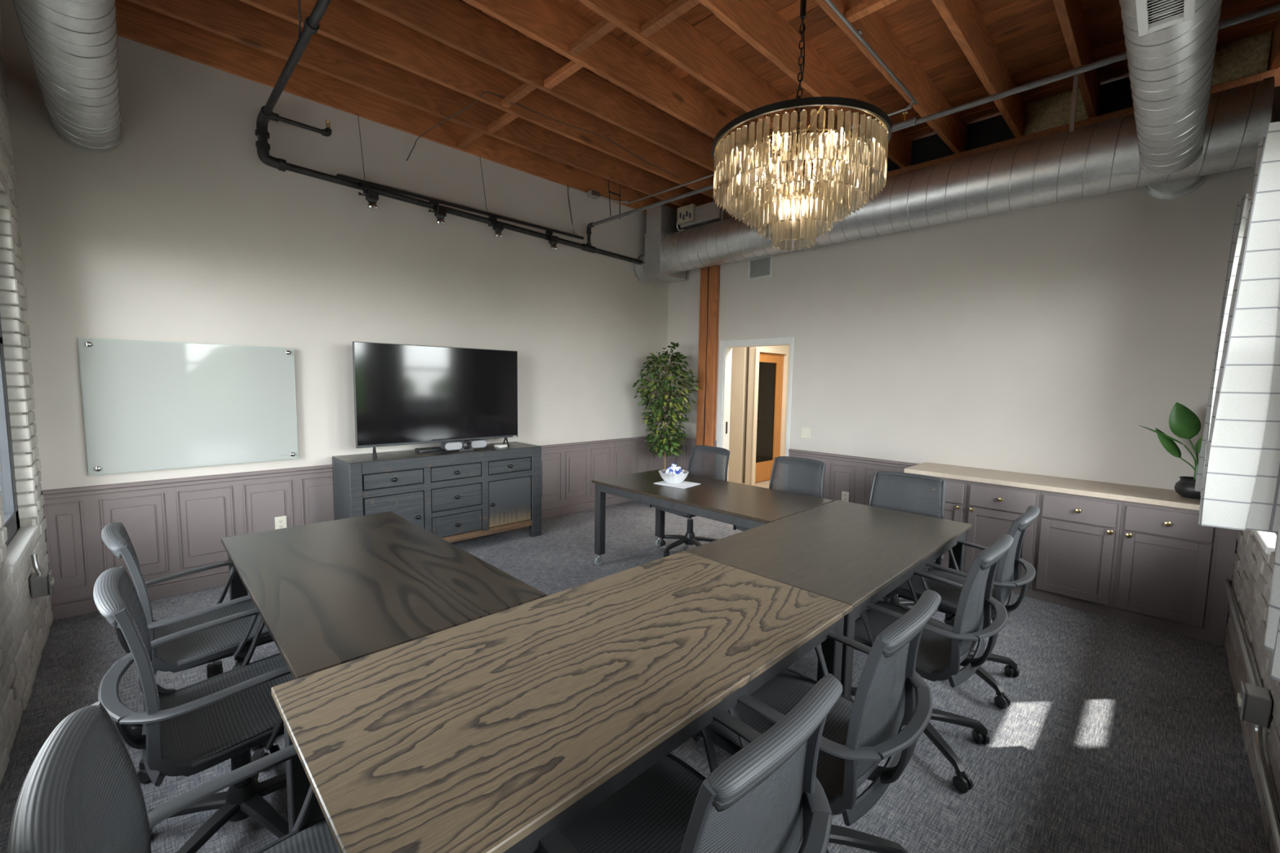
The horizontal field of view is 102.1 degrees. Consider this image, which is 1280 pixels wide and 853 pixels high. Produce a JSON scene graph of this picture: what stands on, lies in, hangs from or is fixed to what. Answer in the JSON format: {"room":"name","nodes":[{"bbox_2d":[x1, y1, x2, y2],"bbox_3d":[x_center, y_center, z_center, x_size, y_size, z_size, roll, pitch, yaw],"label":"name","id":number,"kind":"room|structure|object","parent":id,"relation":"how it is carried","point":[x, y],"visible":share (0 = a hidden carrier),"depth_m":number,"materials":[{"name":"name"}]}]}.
{"room":"conference room","nodes":[
{"label":"conference room","id":0,"kind":"room"},
{"bbox_2d":[0,5,53,785],"bbox_3d":[-1.878,-0.552,1.018,0.364,4.017,5.600,-4,7,-44],"label":"wall","id":1,"kind":"structure","parent":0,"point":[25,621],"depth_m":2.82,"materials":[{"name":"paint"}]},
{"bbox_2d":[0,314,38,573],"bbox_3d":[-3.167,-0.299,2.518,0.137,1.870,0.900,-4,7,-44],"label":"window","id":2,"kind":"structure","parent":1,"relation":"in","point":[20,544],"depth_m":2.78,"materials":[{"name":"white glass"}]},
{"bbox_2d":[29,553,53,598],"bbox_3d":[-3.180,0.784,2.751,0.075,0.222,0.116,-4,7,-44],"label":"outlet box","id":3,"kind":"object","parent":1,"relation":"attached to","point":[42,583],"visible":1,"depth_m":2.73,"materials":[{"name":"metal"}]},
{"bbox_2d":[0,0,668,541],"bbox_3d":[-1.730,-0.881,5.163,6.450,3.950,0.140,-4,7,-44],"label":"wall","id":4,"kind":"structure","parent":0,"point":[180,231],"depth_m":4.09,"materials":[{"name":"paint"}]},
{"bbox_2d":[12,0,121,152],"bbox_3d":[-1.913,-1.716,1.663,0.308,0.308,4.444,-4,7,-44],"label":"duct","id":5,"kind":"object","parent":4,"relation":"attached to","point":[72,45],"visible":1,"depth_m":2.38,"materials":[{"name":"silver metal"}]},
{"bbox_2d":[77,337,297,475],"bbox_3d":[-3.150,-0.152,3.713,1.154,0.881,0.045,-4,7,-44],"label":"board","id":6,"kind":"object","parent":4,"relation":"attached to","point":[148,406],"visible":1,"depth_m":3.64,"materials":[{"name":"grey glass"}]},
{"bbox_2d":[274,515,286,529],"bbox_3d":[-2.844,0.772,4.098,0.078,0.120,0.010,-4,7,-44],"label":"wall outlet","id":7,"kind":"object","parent":4,"relation":"attached to","point":[280,522],"visible":0.95,"depth_m":4.09,"materials":[{"name":"white plastic"}]},
{"bbox_2d":[51,495,633,621],"bbox_3d":[-1.690,1.035,5.281,5.720,0.113,0.030,-4,7,-44],"label":"baseboard","id":8,"kind":"structure","parent":4,"relation":"attached to","point":[86,605],"depth_m":3.72,"materials":[{"name":"grey wood"}]},
{"bbox_2d":[41,435,663,606],"bbox_3d":[-1.682,0.673,5.247,5.720,0.840,0.036,-4,7,-44],"label":"wainscoting","id":9,"kind":"structure","parent":4,"relation":"attached to","point":[173,526],"depth_m":3.77,"materials":[{"name":"grey wood"}]},
{"bbox_2d":[0,480,1270,852],"bbox_3d":[1.378,1.216,5.103,10.600,0.120,6.600,-4,7,-44],"label":"floor","id":10,"kind":"structure","parent":0,"point":[1114,735],"depth_m":2.36,"materials":[{"name":"carpet"}]},
{"bbox_2d":[7,701,339,852],"bbox_3d":[-0.714,0.997,1.045,0.649,0.963,0.626,-3,7,-41],"label":"office chair","id":11,"kind":"object","parent":10,"relation":"on","point":[82,792],"visible":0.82,"depth_m":0.91,"materials":[{"name":"plastic"}]},
{"bbox_2d":[101,522,274,783],"bbox_3d":[-1.882,0.869,2.282,0.626,0.963,0.649,6,7,43],"label":"office chair","id":12,"kind":"object","parent":10,"relation":"on","point":[235,637],"visible":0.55,"depth_m":2.14,"materials":[{"name":"plastic"}]},
{"bbox_2d":[93,566,294,852],"bbox_3d":[-1.371,0.922,1.770,0.626,0.963,0.649,6,7,44],"label":"office chair","id":13,"kind":"object","parent":10,"relation":"on","point":[193,729],"visible":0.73,"depth_m":1.64,"materials":[{"name":"plastic"}]},
{"bbox_2d":[221,511,547,816],"bbox_3d":[-1.270,0.984,2.387,0.839,0.735,1.722,-4,7,-44],"label":"conference table","id":14,"kind":"object","parent":10,"relation":"on","point":[329,594],"visible":0.55,"depth_m":2.10,"materials":[{"name":"brown wood"}]},
{"bbox_2d":[332,441,541,542],"bbox_3d":[-1.772,0.677,4.773,1.740,0.913,0.516,-4,7,-44],"label":"sideboard","id":15,"kind":"object","parent":10,"relation":"on","point":[452,495],"visible":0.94,"depth_m":4.56,"materials":[{"name":"black paint"}]},
{"bbox_2d":[414,446,450,453],"bbox_3d":[-1.840,0.211,4.681,0.311,0.030,0.214,-4,7,-44],"label":"computer","id":16,"kind":"object","parent":15,"relation":"on","point":[435,449],"visible":0.88,"depth_m":4.63,"materials":[{"name":"black plastic"}]},
{"bbox_2d":[352,341,518,458],"bbox_3d":[-1.779,-0.250,4.721,1.496,0.945,0.264,-4,7,-44],"label":"television","id":17,"kind":"object","parent":15,"relation":"on","point":[405,394],"visible":0.98,"depth_m":4.62,"materials":[{"name":"black plastic"}]},
{"bbox_2d":[440,439,487,452],"bbox_3d":[-1.602,0.174,4.738,0.410,0.100,0.139,-4,7,-44],"label":"bar","id":18,"kind":"object","parent":15,"relation":"on","point":[460,446],"visible":1,"depth_m":4.69,"materials":[{"name":"plastic"}]},
{"bbox_2d":[444,442,462,449],"bbox_3d":[-1.666,0.176,4.631,0.157,0.062,0.003,-4,7,-44],"label":"speaker grille","id":19,"kind":"object","parent":18,"relation":"attached to","point":[448,446],"depth_m":4.63,"materials":[{"name":"white plastic"}]},
{"bbox_2d":[471,440,486,448],"bbox_3d":[-1.493,0.164,4.800,0.154,0.062,0.003,-4,7,-44],"label":"speaker grille","id":20,"kind":"object","parent":18,"relation":"attached to","point":[474,444],"depth_m":4.80,"materials":[{"name":"grey fabric"}]},
{"bbox_2d":[493,444,507,448],"bbox_3d":[-1.357,0.188,5.044,0.090,0.026,0.090,4,6,31],"label":"box","id":21,"kind":"object","parent":15,"relation":"on","point":[500,446],"visible":1,"depth_m":5.02,"materials":[{"name":"plastic"}]},
{"bbox_2d":[271,551,852,852],"bbox_3d":[-0.099,1.061,1.722,1.700,0.735,0.856,-4,7,-44],"label":"conference table","id":22,"kind":"object","parent":10,"relation":"on","point":[497,732],"visible":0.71,"depth_m":1.37,"materials":[{"name":"brown wood"}]},
{"bbox_2d":[632,342,701,469],"bbox_3d":[0.313,-0.033,6.599,0.843,2.074,0.801,-2,6,-28],"label":"potted ficus","id":23,"kind":"object","parent":10,"relation":"on","point":[662,445],"visible":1,"depth_m":6.50,"materials":[{"name":"green plant"}]},
{"bbox_2d":[532,673,842,852],"bbox_3d":[0.063,0.996,1.194,0.626,0.963,0.649,-4,7,-45],"label":"office chair","id":24,"kind":"object","parent":10,"relation":"on","point":[768,797],"visible":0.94,"depth_m":1.10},
{"bbox_2d":[648,444,729,557],"bbox_3d":[0.473,0.685,4.795,0.649,0.963,0.626,-4,7,-42],"label":"office chair","id":25,"kind":"object","parent":10,"relation":"on","point":[707,461],"visible":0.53,"depth_m":4.85,"materials":[{"name":"plastic"}]},
{"bbox_2d":[696,264,720,446],"bbox_3d":[0.895,-0.857,6.618,0.170,3.730,0.265,-4,7,-44],"label":"timber post","id":26,"kind":"object","parent":10,"relation":"on","point":[709,291],"visible":0.48,"depth_m":6.54,"materials":[{"name":"brown wood"}]},
{"bbox_2d":[591,469,833,564],"bbox_3d":[0.494,0.861,4.103,0.862,0.735,1.722,-4,7,-45],"label":"conference table","id":27,"kind":"object","parent":10,"relation":"on","point":[743,505],"visible":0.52,"depth_m":3.90,"materials":[{"name":"black wood"}]},
{"bbox_2d":[654,480,700,488],"bbox_3d":[0.307,0.472,4.276,0.300,0.004,0.250,5,6,39],"label":"paper napkin","id":28,"kind":"object","parent":27,"relation":"on","point":[684,484],"visible":0.82,"depth_m":4.23,"materials":[{"name":"white paper"}]},
{"bbox_2d":[658,469,688,484],"bbox_3d":[0.280,0.420,4.300,0.254,0.094,0.254,-4,7,-44],"label":"bowl","id":29,"kind":"object","parent":28,"relation":"on","point":[668,478],"visible":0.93,"depth_m":4.22,"materials":[{"name":"white ceramic"}]},
{"bbox_2d":[733,456,826,531],"bbox_3d":[1.123,0.755,4.120,0.649,0.963,0.626,-4,7,-44],"label":"office chair","id":30,"kind":"object","parent":10,"relation":"on","point":[802,476],"visible":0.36,"depth_m":4.25,"materials":[{"name":"plastic"}]},
{"bbox_2d":[692,589,941,852],"bbox_3d":[0.547,0.962,1.665,0.649,0.963,0.626,6,7,44],"label":"office chair","id":31,"kind":"object","parent":10,"relation":"on","point":[858,734],"visible":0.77,"depth_m":1.48,"materials":[{"name":"plastic"}]},
{"bbox_2d":[684,500,972,698],"bbox_3d":[1.123,0.976,2.912,1.705,0.735,0.850,-4,7,-44],"label":"conference table","id":32,"kind":"object","parent":10,"relation":"on","point":[854,554],"visible":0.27,"depth_m":2.64,"materials":[{"name":"brown wood"}]},
{"bbox_2d":[868,471,946,616],"bbox_3d":[1.696,0.825,3.431,0.626,0.963,0.649,5,7,40],"label":"office chair","id":33,"kind":"object","parent":10,"relation":"on","point":[912,493],"visible":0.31,"depth_m":3.57,"materials":[{"name":"plastic"}]},
{"bbox_2d":[850,533,1013,793],"bbox_3d":[1.213,0.917,2.294,0.626,0.963,0.649,-4,7,-44],"label":"office chair","id":34,"kind":"object","parent":10,"relation":"on","point":[943,647],"visible":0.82,"depth_m":2.11,"materials":[{"name":"plastic"}]},
{"bbox_2d":[934,476,968,567],"bbox_3d":[2.638,0.814,4.512,0.579,0.824,0.452,-4,7,-44],"label":"base cabinet","id":35,"kind":"object","parent":10,"relation":"on","point":[956,491],"visible":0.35,"depth_m":4.20,"materials":[{"name":"grey wood"}]},
{"bbox_2d":[885,505,1039,709],"bbox_3d":[1.731,0.879,2.821,0.649,0.963,0.626,6,7,44],"label":"office chair","id":36,"kind":"object","parent":10,"relation":"on","point":[1007,575],"visible":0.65,"depth_m":2.67,"materials":[{"name":"plastic"}]},
{"bbox_2d":[963,480,1040,597],"bbox_3d":[2.958,0.848,4.186,0.579,0.824,0.463,-4,7,-44],"label":"base cabinet","id":37,"kind":"object","parent":10,"relation":"on","point":[991,509],"visible":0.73,"depth_m":4.00,"materials":[{"name":"grey wood"}]},
{"bbox_2d":[1031,490,1122,617],"bbox_3d":[3.276,0.881,3.862,0.579,0.824,0.444,-4,7,-44],"label":"base cabinet","id":38,"kind":"object","parent":10,"relation":"on","point":[1077,540],"visible":0.98,"depth_m":3.67,"materials":[{"name":"grey wood"}]},
{"bbox_2d":[1111,501,1237,645],"bbox_3d":[3.613,0.917,3.520,0.579,0.824,0.518,-4,7,-44],"label":"base cabinet","id":39,"kind":"object","parent":10,"relation":"on","point":[1171,570],"visible":0.91,"depth_m":3.33,"materials":[{"name":"grey wood"}]},
{"bbox_2d":[903,462,1200,511],"bbox_3d":[3.142,0.436,3.978,0.564,0.037,1.905,-4,7,-44],"label":"countertop","id":40,"kind":"structure","parent":39,"relation":"on","point":[1130,493],"depth_m":3.84,"materials":[{"name":"laminate"}]},
{"bbox_2d":[1139,402,1202,499],"bbox_3d":[3.654,0.154,3.454,0.204,0.630,0.498,-4,7,-44],"label":"potted plant","id":41,"kind":"object","parent":40,"relation":"on","point":[1184,423],"visible":0.55,"depth_m":3.44,"materials":[{"name":"green plant"}]},
{"bbox_2d":[115,0,1279,213],"bbox_3d":[0.387,-2.501,3.140,7.216,0.677,5.740,-4,7,-44],"label":"ceiling","id":42,"kind":"structure","parent":0,"point":[659,80],"depth_m":3.77,"materials":[{"name":"brown wood"}]},
{"bbox_2d":[336,113,583,250],"bbox_3d":[-1.542,-2.234,4.944,2.450,0.783,0.190,-4,7,-44],"label":"track light","id":43,"kind":"object","parent":42,"relation":"hanging from","point":[371,196],"visible":1,"depth_m":4.64,"materials":[{"name":"black painted metal"},{"name":"grey wire"}]},
{"bbox_2d":[406,91,679,177],"bbox_3d":[-0.817,-2.553,5.073,2.503,0.358,1.011,-4,7,-44],"label":"wire","id":44,"kind":"object","parent":42,"relation":"hanging from","point":[485,91],"visible":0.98,"depth_m":4.52,"materials":[{"name":"brown metal"}]},
{"bbox_2d":[567,0,918,235],"bbox_3d":[-0.711,-2.200,3.511,4.735,0.556,3.358,-4,7,-44],"label":"conduit","id":45,"kind":"object","parent":42,"relation":"attached to","point":[592,193],"visible":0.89,"depth_m":3.83,"materials":[{"name":"metal"}]},
{"bbox_2d":[254,0,1279,264],"bbox_3d":[0.407,-2.124,3.338,3.997,0.751,5.139,-4,7,-44],"label":"pipe","id":46,"kind":"object","parent":42,"relation":"hanging from","point":[311,23],"visible":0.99,"depth_m":3.65,"materials":[{"name":"black metal"}]},
{"bbox_2d":[711,0,891,250],"bbox_3d":[0.780,-1.769,2.505,0.831,1.745,0.831,2,5,15],"label":"chandelier","id":47,"kind":"object","parent":42,"relation":"hanging from","point":[751,188],"visible":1,"depth_m":2.32,"materials":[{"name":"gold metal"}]},
{"bbox_2d":[769,144,772,158],"bbox_3d":[0.625,-1.271,2.464,0.022,0.126,0.021,-4,7,-44],"label":"crystal","id":48,"kind":"object","parent":47,"relation":"attached to","point":[771,146],"depth_m":2.45,"materials":[{"name":"white"}]},
{"bbox_2d":[778,119,781,146],"bbox_3d":[0.613,-1.292,2.292,0.022,0.126,0.021,-4,7,-44],"label":"crystal","id":49,"kind":"object","parent":47,"relation":"attached to","point":[780,139],"depth_m":2.28,"materials":[{"name":"white"}]},
{"bbox_2d":[810,167,813,191],"bbox_3d":[0.932,-1.331,2.799,0.022,0.126,0.021,-4,7,-44],"label":"crystal","id":50,"kind":"object","parent":47,"relation":"attached to","point":[812,167],"depth_m":2.79,"materials":[{"name":"white"}]},
{"bbox_2d":[660,75,1274,272],"bbox_3d":[2.085,-2.153,4.774,0.490,0.799,4.766,-4,7,-44],"label":"duct","id":51,"kind":"object","parent":42,"relation":"hanging from","point":[1101,157],"visible":0.77,"depth_m":3.81,"materials":[{"name":"silver metal"}]},
{"bbox_2d":[635,204,685,283],"bbox_3d":[0.271,-2.288,6.592,0.542,0.880,0.402,-4,7,-44],"label":"box","id":52,"kind":"object","parent":51,"relation":"attached to","point":[661,220],"visible":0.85,"depth_m":6.42,"materials":[{"name":"grey metal"}]},
{"bbox_2d":[676,200,734,231],"bbox_3d":[0.842,-2.493,6.241,0.607,0.267,0.615,-4,7,-44],"label":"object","id":53,"kind":"object","parent":51,"relation":"attached to","point":[689,216],"visible":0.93,"depth_m":6.08,"materials":[{"name":"white paint"}]},
{"bbox_2d":[1119,0,1222,175],"bbox_3d":[1.547,-1.617,1.500,5.105,0.300,0.310,-4,7,-44],"label":"duct","id":54,"kind":"object","parent":51,"relation":"attached to","point":[1171,45],"visible":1,"depth_m":2.29,"materials":[{"name":"silver metal"}]},
{"bbox_2d":[1134,0,1195,36],"bbox_3d":[1.687,-1.503,1.662,0.815,0.047,0.148,-4,7,-44],"label":"register","id":55,"kind":"object","parent":54,"relation":"attached to","point":[1150,15],"depth_m":1.89,"materials":[{"name":"white metal"}]},
{"bbox_2d":[728,346,749,483],"bbox_3d":[2.244,-0.600,9.527,3.010,2.750,1.250,-4,7,-44],"label":"wall","id":56,"kind":"structure","parent":0,"point":[740,355],"depth_m":8.13,"materials":[{"name":"beige paint"}]},
{"bbox_2d":[744,345,789,484],"bbox_3d":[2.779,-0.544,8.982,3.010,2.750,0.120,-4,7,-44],"label":"door frame","id":57,"kind":"structure","parent":56,"relation":"in","point":[784,348],"depth_m":8.00,"materials":[{"name":"beige wood"}]},
{"bbox_2d":[755,352,783,482],"bbox_3d":[2.063,-0.140,8.261,0.790,2.030,0.114,-4,7,-44],"label":"door","id":58,"kind":"structure","parent":57,"relation":"attached to","point":[771,365],"depth_m":8.30,"materials":[{"name":"brown wood"}]},
{"bbox_2d":[666,85,1279,489],"bbox_3d":[2.371,-0.593,5.188,0.120,3.500,5.600,-4,7,-44],"label":"wall","id":59,"kind":"structure","parent":0,"point":[1042,340],"depth_m":4.34,"materials":[{"name":"paint"}]},
{"bbox_2d":[716,336,794,481],"bbox_3d":[1.384,0.003,6.238,0.150,2.097,1.021,-4,7,-44],"label":"trim","id":60,"kind":"structure","parent":59,"relation":"attached to","point":[726,347],"depth_m":6.44,"materials":[{"name":"white paint"}]},
{"bbox_2d":[747,254,773,280],"bbox_3d":[1.394,-1.845,6.004,0.012,0.260,0.330,-4,7,-44],"label":"air vent","id":61,"kind":"object","parent":59,"relation":"in","point":[759,268],"visible":0.84,"depth_m":6.00,"materials":[{"name":"grey metal"}]},
{"bbox_2d":[666,435,919,505],"bbox_3d":[1.508,0.653,6.050,0.036,0.840,3.351,-4,7,-44],"label":"wainscoting","id":62,"kind":"structure","parent":59,"relation":"attached to","point":[854,475],"depth_m":5.40,"materials":[{"name":"grey wood"}]},
{"bbox_2d":[800,426,810,438],"bbox_3d":[1.824,0.068,5.699,0.016,0.120,0.115,-4,7,-44],"label":"light switch","id":63,"kind":"object","parent":59,"relation":"attached to","point":[805,432],"visible":1,"depth_m":5.70,"materials":[{"name":"white paint"}]},
{"bbox_2d":[841,491,848,502],"bbox_3d":[2.138,0.738,5.393,0.010,0.120,0.078,-4,7,-44],"label":"wall outlet","id":64,"kind":"object","parent":59,"relation":"attached to","point":[845,495],"visible":0.92,"depth_m":5.39,"materials":[{"name":"beige plastic"}]},
{"bbox_2d":[1142,174,1208,199],"bbox_3d":[3.703,-1.766,3.579,0.098,0.344,0.344,-4,7,-44],"label":"duct","id":65,"kind":"object","parent":59,"relation":"attached to","point":[1176,188],"depth_m":3.57,"materials":[{"name":"silver metal"}]},
{"bbox_2d":[1224,110,1279,852],"bbox_3d":[2.023,-0.507,1.199,6.190,4.017,0.359,-4,7,-44],"label":"wall","id":66,"kind":"structure","parent":0,"point":[1253,569],"depth_m":2.32,"materials":[{"name":"brick"}]},
{"bbox_2d":[1194,193,1252,496],"bbox_3d":[3.448,-0.442,3.012,0.290,1.705,0.174,-4,7,-44],"label":"window","id":67,"kind":"structure","parent":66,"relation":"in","point":[1242,207],"depth_m":3.00,"materials":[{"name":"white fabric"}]},
{"bbox_2d":[1197,121,1279,533],"bbox_3d":[2.412,-0.355,2.005,0.311,1.505,0.237,-4,7,-44],"label":"window blind","id":68,"kind":"object","parent":66,"relation":"hanging from","point":[1241,486],"visible":1,"depth_m":1.96,"materials":[{"name":"white fabric"}]},
{"bbox_2d":[1223,578,1271,728],"bbox_3d":[2.942,1.017,2.562,1.798,0.116,0.075,-4,7,-44],"label":"outlet box","id":69,"kind":"object","parent":66,"relation":"attached to","point":[1255,702],"visible":1,"depth_m":1.97,"materials":[{"name":"metal"}]},
{"bbox_2d":[1238,697,1241,706],"bbox_3d":[2.300,1.058,1.983,0.033,0.033,0.006,-4,7,-44],"label":"socket","id":70,"kind":"object","parent":69,"relation":"attached to","point":[1239,699],"depth_m":1.98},
{"bbox_2d":[1252,530,1276,554],"bbox_3d":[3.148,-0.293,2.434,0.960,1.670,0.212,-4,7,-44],"label":"windowsill","id":71,"kind":"structure","parent":66,"relation":"in","point":[1267,540],"depth_m":2.36,"materials":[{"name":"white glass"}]},
{"bbox_2d":[1252,724,1279,852],"bbox_3d":[1.946,1.210,1.575,1.092,0.133,0.028,-4,7,-45],"label":"conduit","id":72,"kind":"object","parent":66,"relation":"attached to","point":[1271,807],"visible":1,"depth_m":1.76,"materials":[{"name":"grey metal"}]},
{"bbox_3d":[1.108,-1.084,0.554,1.772,0.072,0.097,-4,7,-44],"label":"curtain rod","id":73,"kind":"object","parent":66,"relation":"attached to","visible":0},
{"bbox_2d":[1264,523,1279,681],"bbox_3d":[1.424,-0.286,1.019,0.520,1.690,0.102,-4,7,-44],"label":"curtain","id":74,"kind":"object","parent":73,"relation":"hanging from","point":[1272,642],"visible":1,"depth_m":1.24,"materials":[{"name":"white fabric"}]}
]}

